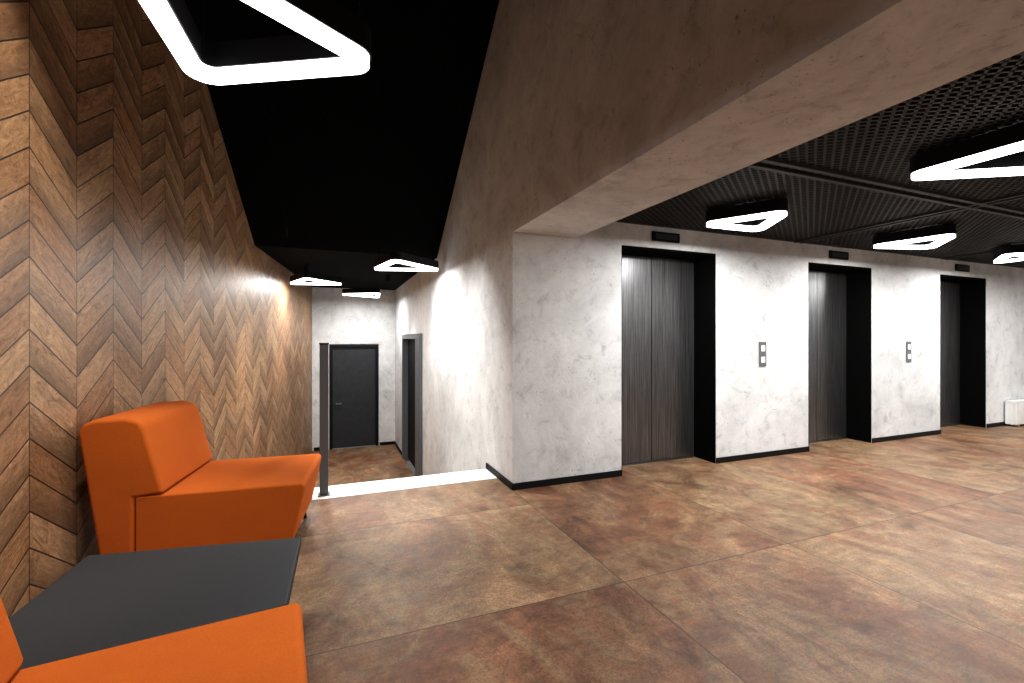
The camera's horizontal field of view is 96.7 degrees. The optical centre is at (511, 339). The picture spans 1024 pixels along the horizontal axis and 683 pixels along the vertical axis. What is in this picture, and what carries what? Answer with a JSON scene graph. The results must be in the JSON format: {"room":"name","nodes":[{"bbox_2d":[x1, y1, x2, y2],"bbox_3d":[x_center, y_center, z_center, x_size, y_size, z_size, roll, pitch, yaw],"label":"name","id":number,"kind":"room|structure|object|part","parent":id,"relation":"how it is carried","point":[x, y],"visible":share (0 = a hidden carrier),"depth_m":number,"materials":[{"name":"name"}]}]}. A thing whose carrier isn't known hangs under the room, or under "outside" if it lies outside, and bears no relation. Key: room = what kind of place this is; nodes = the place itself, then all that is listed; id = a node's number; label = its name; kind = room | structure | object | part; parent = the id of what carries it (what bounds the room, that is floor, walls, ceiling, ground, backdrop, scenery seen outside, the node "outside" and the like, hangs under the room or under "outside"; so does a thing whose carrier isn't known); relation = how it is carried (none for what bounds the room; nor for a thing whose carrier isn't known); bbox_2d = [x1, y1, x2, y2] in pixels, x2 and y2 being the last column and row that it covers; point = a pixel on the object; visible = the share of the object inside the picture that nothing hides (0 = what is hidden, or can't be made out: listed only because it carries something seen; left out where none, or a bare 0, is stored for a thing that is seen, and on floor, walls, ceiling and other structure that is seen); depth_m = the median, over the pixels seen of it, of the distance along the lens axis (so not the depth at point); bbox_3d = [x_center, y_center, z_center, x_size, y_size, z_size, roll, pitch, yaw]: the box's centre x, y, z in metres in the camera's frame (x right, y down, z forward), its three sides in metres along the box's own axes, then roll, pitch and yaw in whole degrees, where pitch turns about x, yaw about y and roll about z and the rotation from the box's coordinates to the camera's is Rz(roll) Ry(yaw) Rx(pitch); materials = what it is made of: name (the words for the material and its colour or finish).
{"room":"elevator lobby","nodes":[
{"label":"elevator lobby","id":0,"kind":"room"},
{"bbox_2d":[0,0,311,617],"bbox_3d":[-2.644,-0.600,3.423,0.151,6.300,14.350,0,0,-16],"label":"wall","id":1,"kind":"structure","parent":0,"point":[133,273],"depth_m":2.65,"materials":[{"name":"brown wood"}]},
{"bbox_2d":[266,34,274,114],"bbox_3d":[-2.081,-2.289,3.918,0.070,0.678,0.070,0,0,0],"label":"spotlight","id":2,"kind":"object","parent":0,"point":[270,104],"depth_m":3.91,"materials":[{"name":"black metal"}]},
{"bbox_2d":[184,0,498,289],"bbox_3d":[-1.797,-2.397,3.852,3.298,2.454,13.450,0,0,-22],"label":"ceiling","id":3,"kind":"structure","parent":0,"point":[339,156],"depth_m":4.78,"materials":[{"name":"black paint"}]},
{"bbox_2d":[138,0,370,84],"bbox_3d":[-0.853,-2.212,1.402,0.706,2.464,0.709,0,0,0],"label":"pendant lamp","id":4,"kind":"object","parent":3,"relation":"hanging from","point":[331,41],"visible":1,"depth_m":1.61,"materials":[{"name":"white plastic"}]},
{"bbox_2d":[290,263,341,284],"bbox_3d":[-3.216,-1.040,7.225,0.801,0.260,0.734,0,0,0],"label":"pendant lamp","id":5,"kind":"object","parent":3,"relation":"hanging from","point":[303,278],"visible":1,"depth_m":7.19,"materials":[{"name":"white plastic"}]},
{"bbox_2d":[290,278,340,284],"bbox_3d":[-3.216,-0.924,7.226,0.787,0.028,0.720,0,0,0],"label":"diffuser","id":6,"kind":"object","parent":5,"relation":"attached to","point":[295,281],"depth_m":7.32,"materials":[{"name":"white plastic"}]},
{"bbox_2d":[342,282,379,297],"bbox_3d":[-3.043,-1.040,9.448,0.802,0.260,0.818,0,0,0],"label":"pendant lamp","id":7,"kind":"object","parent":3,"relation":"hanging from","point":[360,292],"visible":1,"depth_m":9.12,"materials":[{"name":"white plastic"}]},
{"bbox_2d":[343,293,379,297],"bbox_3d":[-3.042,-0.924,9.448,0.789,0.028,0.804,0,0,0],"label":"diffuser","id":8,"kind":"object","parent":7,"relation":"attached to","point":[372,295],"depth_m":9.17,"materials":[{"name":"white plastic"}]},
{"bbox_2d":[374,206,438,270],"bbox_3d":[-1.376,-1.242,5.670,0.825,0.665,0.747,0,0,0],"label":"pendant lamp","id":9,"kind":"object","parent":3,"relation":"hanging from","point":[391,261],"visible":0.99,"depth_m":5.64,"materials":[{"name":"white plastic"}]},
{"bbox_2d":[374,259,437,270],"bbox_3d":[-1.376,-0.924,5.670,0.812,0.028,0.734,0,0,0],"label":"diffuser","id":10,"kind":"object","parent":9,"relation":"attached to","point":[387,264],"depth_m":5.78,"materials":[{"name":"white plastic"}]},
{"bbox_2d":[312,287,394,450],"bbox_3d":[-3.616,-0.600,10.447,2.200,6.300,0.150,0,0,-22],"label":"wall","id":11,"kind":"structure","parent":0,"point":[337,318],"depth_m":10.41,"materials":[{"name":"white paint"}]},
{"bbox_2d":[332,347,374,447],"bbox_3d":[-3.612,1.305,10.422,0.930,2.270,0.040,0,0,-22],"label":"leaf","id":12,"kind":"object","parent":11,"relation":"attached to","point":[353,368],"visible":1,"depth_m":10.39,"materials":[{"name":"black wood"}]},
{"bbox_2d":[330,345,377,449],"bbox_3d":[-3.608,1.280,10.413,1.050,2.340,0.120,0,0,-22],"label":"frame","id":13,"kind":"object","parent":11,"relation":"attached to","point":[331,346],"visible":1,"depth_m":10.51,"materials":[{"name":"black metal"}]},
{"bbox_2d":[310,444,414,486],"bbox_3d":[-2.965,2.500,7.935,2.450,0.100,5.000,0,0,-22],"label":"floor","id":14,"kind":"structure","parent":0,"point":[380,462],"depth_m":8.88,"materials":[{"name":"brown tile"}]},
{"bbox_2d":[311,469,496,500],"bbox_3d":[-1.346,1.273,3.801,2.493,0.054,0.320,0,0,-22],"label":"stair landing edge","id":15,"kind":"object","parent":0,"point":[361,488],"depth_m":3.95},
{"bbox_2d":[395,0,533,482],"bbox_3d":[-1.281,-0.600,7.287,0.200,6.300,7.450,0,0,-22],"label":"wall","id":16,"kind":"structure","parent":0,"point":[474,314],"depth_m":4.51,"materials":[{"name":"white concrete"}]},
{"bbox_2d":[314,441,401,454],"bbox_3d":[-2.594,2.415,7.948,1.750,0.070,5.250,0,0,-22],"label":"baseboard","id":17,"kind":"structure","parent":16,"relation":"attached to","point":[390,442],"depth_m":10.54,"materials":[{"name":"black"}]},
{"bbox_2d":[408,339,414,467],"bbox_3d":[-1.840,1.210,8.690,0.040,2.460,1.630,0,0,-22],"label":"leaf","id":18,"kind":"object","parent":16,"relation":"attached to","point":[411,342],"visible":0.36,"depth_m":9.02,"materials":[{"name":"black"}]},
{"bbox_2d":[402,334,422,475],"bbox_3d":[-1.835,1.175,8.517,0.180,2.550,2.135,0,0,-22],"label":"frame","id":19,"kind":"object","parent":16,"relation":"attached to","point":[418,338],"visible":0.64,"depth_m":7.75,"materials":[{"name":"grey metal"}]},
{"bbox_2d":[486,463,512,489],"bbox_3d":[-0.123,1.218,4.093,0.012,0.055,0.682,0,0,-22],"label":"baseboard","id":20,"kind":"structure","parent":16,"relation":"attached to","point":[508,483],"depth_m":4.04,"materials":[{"name":"black"}]},
{"bbox_2d":[289,424,1023,682],"bbox_3d":[3.809,1.325,2.281,12.650,0.150,6.380,0,0,-22],"label":"floor","id":21,"kind":"structure","parent":0,"point":[847,560],"depth_m":2.46,"materials":[{"name":"brown tile"}]},
{"bbox_2d":[0,597,307,682],"bbox_3d":[-0.940,0.828,0.879,0.998,0.845,0.732,0,0,-27],"label":"lounge chair","id":22,"kind":"object","parent":21,"relation":"on","point":[266,646],"visible":1,"depth_m":1.16,"materials":[{"name":"fabric"}]},
{"bbox_3d":[-1.220,0.777,0.736,0.368,0.745,0.732,0,0,-27],"label":"backrest","id":23,"kind":"part","parent":22,"relation":"part of","materials":[{"name":"orange fabric"}]},
{"bbox_2d":[8,538,300,669],"bbox_3d":[-1.186,1.048,1.575,0.790,0.405,0.737,0,0,-20],"label":"side table","id":24,"kind":"object","parent":21,"relation":"on","point":[105,601],"visible":0.7,"depth_m":1.50,"materials":[{"name":"grey laminate"}]},
{"bbox_2d":[79,401,320,553],"bbox_3d":[-1.788,0.828,2.795,1.058,0.845,0.732,0,0,-16],"label":"lounge chair","id":25,"kind":"object","parent":21,"relation":"on","point":[153,484],"visible":0.82,"depth_m":2.47,"materials":[{"name":"fabric"}]},
{"bbox_3d":[-2.120,0.777,2.703,0.368,0.745,0.732,0,0,-16],"label":"backrest","id":26,"kind":"part","parent":25,"relation":"part of","materials":[{"name":"orange fabric"}]},
{"bbox_3d":[-1.671,0.983,2.828,0.815,0.335,0.720,0,0,-16],"label":"seat","id":27,"kind":"part","parent":25,"relation":"part of","materials":[{"name":"orange fabric"}]},
{"bbox_2d":[1005,399,1023,426],"bbox_3d":[7.810,1.065,6.814,1.300,0.370,0.120,0,0,-22],"label":"radiator","id":28,"kind":"object","parent":21,"relation":"on","point":[1014,409],"visible":1,"depth_m":6.57,"materials":[{"name":"paint"}]},
{"bbox_2d":[1005,399,1023,402],"bbox_3d":[7.810,0.894,6.814,1.300,0.028,0.120,0,0,-22],"label":"grille","id":29,"kind":"object","parent":28,"relation":"attached to","point":[1016,400],"depth_m":6.61,"materials":[{"name":"white paint"}]},
{"bbox_3d":[7.827,1.065,6.772,1.300,0.310,0.030,0,0,-22],"label":"panel","id":30,"kind":"part","parent":28,"relation":"part of","materials":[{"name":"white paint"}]},
{"bbox_3d":[-1.620,1.876,4.504,2.483,1.148,1.810,0,0,-22],"label":"staircase","id":31,"kind":"structure","parent":21,"relation":"attached to","visible":0},
{"bbox_2d":[318,343,329,496],"bbox_3d":[-1.515,0.635,3.669,0.090,1.222,0.090,0,0,-22],"label":"railing post","id":32,"kind":"object","parent":31,"relation":"on","point":[324,491],"visible":1,"depth_m":3.64,"materials":[{"name":"grey metal"}]},
{"bbox_3d":[-1.515,0.637,3.669,0.066,1.202,0.066,0,0,-22],"label":"post","id":33,"kind":"part","parent":32,"relation":"part of","materials":[{"name":"grey metal"}]},
{"bbox_3d":[-1.515,1.242,3.669,0.090,0.008,0.090,0,0,-22],"label":"plate","id":34,"kind":"part","parent":32,"relation":"part of","materials":[{"name":"grey metal"}]},
{"bbox_2d":[513,0,1023,237],"bbox_3d":[1.394,-2.325,1.114,0.600,2.850,6.000,0,0,-22],"label":"ceiling beam","id":35,"kind":"structure","parent":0,"point":[622,108],"depth_m":2.03,"materials":[{"name":"concrete"}]},
{"bbox_2d":[534,222,1023,480],"bbox_3d":[4.344,-0.100,5.734,9.100,2.700,0.400,0,0,-22],"label":"wall","id":36,"kind":"structure","parent":0,"point":[762,284],"depth_m":4.79,"materials":[{"name":"white paint"}]},
{"bbox_2d":[622,255,650,463],"bbox_3d":[1.165,0.194,4.578,0.555,2.088,0.034,0,0,-22],"label":"panel","id":37,"kind":"object","parent":36,"relation":"attached to","point":[636,270],"visible":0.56,"depth_m":4.60,"materials":[{"name":"metal"}]},
{"bbox_2d":[622,456,694,465],"bbox_3d":[1.428,1.245,4.677,1.116,0.010,0.056,0,0,-22],"label":"sill","id":38,"kind":"structure","parent":36,"relation":"attached to","point":[686,456],"depth_m":4.68,"materials":[{"name":"metal"}]},
{"bbox_2d":[652,231,679,242],"bbox_3d":[1.478,-0.985,4.363,0.320,0.090,0.025,0,0,-22],"label":"indicator","id":39,"kind":"object","parent":36,"relation":"attached to","point":[656,236],"visible":1,"depth_m":4.35,"materials":[{"name":"black plastic"}]},
{"bbox_2d":[622,245,715,462],"bbox_3d":[1.470,0.188,4.570,1.138,2.124,0.356,0,0,-22],"label":"door frame","id":40,"kind":"structure","parent":36,"relation":"attached to","point":[704,263],"depth_m":4.71,"materials":[{"name":"black paint"}]},
{"bbox_2d":[651,257,693,460],"bbox_3d":[1.686,0.194,4.786,0.555,2.088,0.034,0,0,-22],"label":"panel","id":41,"kind":"object","parent":36,"relation":"attached to","point":[672,280],"visible":1,"depth_m":4.76,"materials":[{"name":"metal"}]},
{"bbox_2d":[513,422,1010,489],"bbox_3d":[4.327,1.222,5.505,9.300,0.055,0.012,0,0,-22],"label":"baseboard","id":42,"kind":"structure","parent":36,"relation":"attached to","point":[594,476],"depth_m":4.68,"materials":[{"name":"black"}]},
{"bbox_2d":[759,342,765,365],"bbox_3d":[2.670,0.150,4.845,0.096,0.260,0.013,0,0,-22],"label":"panel","id":43,"kind":"object","parent":36,"relation":"attached to","point":[762,345],"visible":1,"depth_m":4.84,"materials":[{"name":"grey metal"}]},
{"bbox_2d":[809,270,816,441],"bbox_3d":[3.483,0.194,5.502,0.545,2.088,0.034,0,0,-22],"label":"panel","id":44,"kind":"object","parent":36,"relation":"attached to","point":[812,274],"visible":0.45,"depth_m":5.56,"materials":[{"name":"metal"}]},
{"bbox_2d":[809,437,846,442],"bbox_3d":[3.741,1.245,5.599,1.096,0.010,0.055,0,0,-22],"label":"sill","id":45,"kind":"structure","parent":36,"relation":"attached to","point":[844,437],"depth_m":5.65,"materials":[{"name":"metal"}]},
{"bbox_2d":[817,271,845,440],"bbox_3d":[3.995,0.194,5.706,0.545,2.088,0.035,0,0,-22],"label":"panel","id":46,"kind":"object","parent":36,"relation":"attached to","point":[831,286],"visible":1,"depth_m":5.69,"materials":[{"name":"metal"}]},
{"bbox_2d":[829,250,848,259],"bbox_3d":[3.800,-0.985,5.288,0.320,0.090,0.025,0,0,-22],"label":"indicator","id":47,"kind":"object","parent":36,"relation":"attached to","point":[841,255],"visible":1,"depth_m":5.27,"materials":[{"name":"black plastic"}]},
{"bbox_2d":[808,262,870,445],"bbox_3d":[3.784,0.188,5.491,1.118,2.124,0.356,0,0,-22],"label":"door frame","id":48,"kind":"structure","parent":36,"relation":"attached to","point":[858,279],"depth_m":5.64,"materials":[{"name":"black paint"}]},
{"bbox_2d":[906,342,910,361],"bbox_3d":[5.052,0.150,5.793,0.096,0.260,0.013,0,0,-22],"label":"panel","id":49,"kind":"object","parent":36,"relation":"attached to","point":[908,344],"visible":1,"depth_m":5.79,"materials":[{"name":"grey metal"}]},
{"bbox_2d":[940,281,959,425],"bbox_3d":[6.371,0.194,6.652,0.550,2.088,0.034,0,0,-22],"label":"panel","id":50,"kind":"object","parent":36,"relation":"attached to","point":[949,291],"visible":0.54,"depth_m":6.64,"materials":[{"name":"metal"}]},
{"bbox_2d":[955,264,969,271],"bbox_3d":[6.169,-0.985,6.232,0.320,0.090,0.025,0,0,-22],"label":"indicator","id":51,"kind":"object","parent":36,"relation":"attached to","point":[958,267],"visible":1,"depth_m":6.21,"materials":[{"name":"black"}]},
{"bbox_2d":[940,274,985,427],"bbox_3d":[6.157,0.188,6.437,1.128,2.124,0.356,0,0,-22],"label":"door frame","id":52,"kind":"structure","parent":36,"relation":"attached to","point":[972,290],"depth_m":6.60,"materials":[{"name":"black paint"}]},
{"bbox_2d":[615,51,1023,267],"bbox_3d":[5.719,-1.096,2.836,8.698,0.049,6.010,0,0,-22],"label":"ceiling","id":53,"kind":"structure","parent":0,"point":[846,186],"depth_m":3.26,"materials":[{"name":"black metal"}]},
{"bbox_2d":[705,198,787,231],"bbox_3d":[1.899,-1.020,3.717,0.571,0.141,0.568,0,0,0],"label":"pendant lamp","id":54,"kind":"object","parent":53,"relation":"hanging from","point":[760,215],"visible":1,"depth_m":3.62,"materials":[{"name":"white plastic"}]},
{"bbox_2d":[706,211,786,231],"bbox_3d":[1.899,-0.964,3.717,0.558,0.028,0.554,0,0,0],"label":"diffuser","id":55,"kind":"object","parent":54,"relation":"attached to","point":[732,221],"depth_m":3.68,"materials":[{"name":"white plastic"}]},
{"bbox_2d":[873,223,956,248],"bbox_3d":[4.043,-1.020,4.482,0.657,0.141,0.598,0,0,0],"label":"pendant lamp","id":56,"kind":"object","parent":53,"relation":"hanging from","point":[930,237],"visible":1,"depth_m":4.44,"materials":[{"name":"white plastic"}]},
{"bbox_2d":[873,234,955,248],"bbox_3d":[4.043,-0.964,4.482,0.644,0.028,0.585,0,0,0],"label":"diffuser","id":57,"kind":"object","parent":56,"relation":"attached to","point":[916,241],"depth_m":4.52,"materials":[{"name":"white plastic"}]},
{"bbox_2d":[910,122,1023,180],"bbox_3d":[2.691,-1.020,2.385,0.714,0.141,0.674,0,0,0],"label":"pendant lamp","id":58,"kind":"object","parent":53,"relation":"hanging from","point":[1000,152],"visible":1,"depth_m":2.52,"materials":[{"name":"white plastic"}]},
{"bbox_2d":[911,141,1023,180],"bbox_3d":[2.691,-0.964,2.385,0.700,0.028,0.661,0,0,0],"label":"diffuser","id":59,"kind":"object","parent":58,"relation":"attached to","point":[958,166],"depth_m":2.57,"materials":[{"name":"white plastic"}]},
{"bbox_2d":[993,244,1023,262],"bbox_3d":[5.919,-1.020,5.333,0.625,0.141,0.636,0,0,0],"label":"pendant lamp","id":60,"kind":"object","parent":53,"relation":"hanging from","point":[1009,253],"visible":1,"depth_m":5.20,"materials":[{"name":"white plastic"}]},
{"bbox_2d":[994,253,1023,262],"bbox_3d":[5.919,-0.964,5.332,0.612,0.028,0.623,0,0,0],"label":"diffuser","id":61,"kind":"object","parent":60,"relation":"attached to","point":[1001,257],"depth_m":5.40,"materials":[{"name":"white plastic"}]}
]}

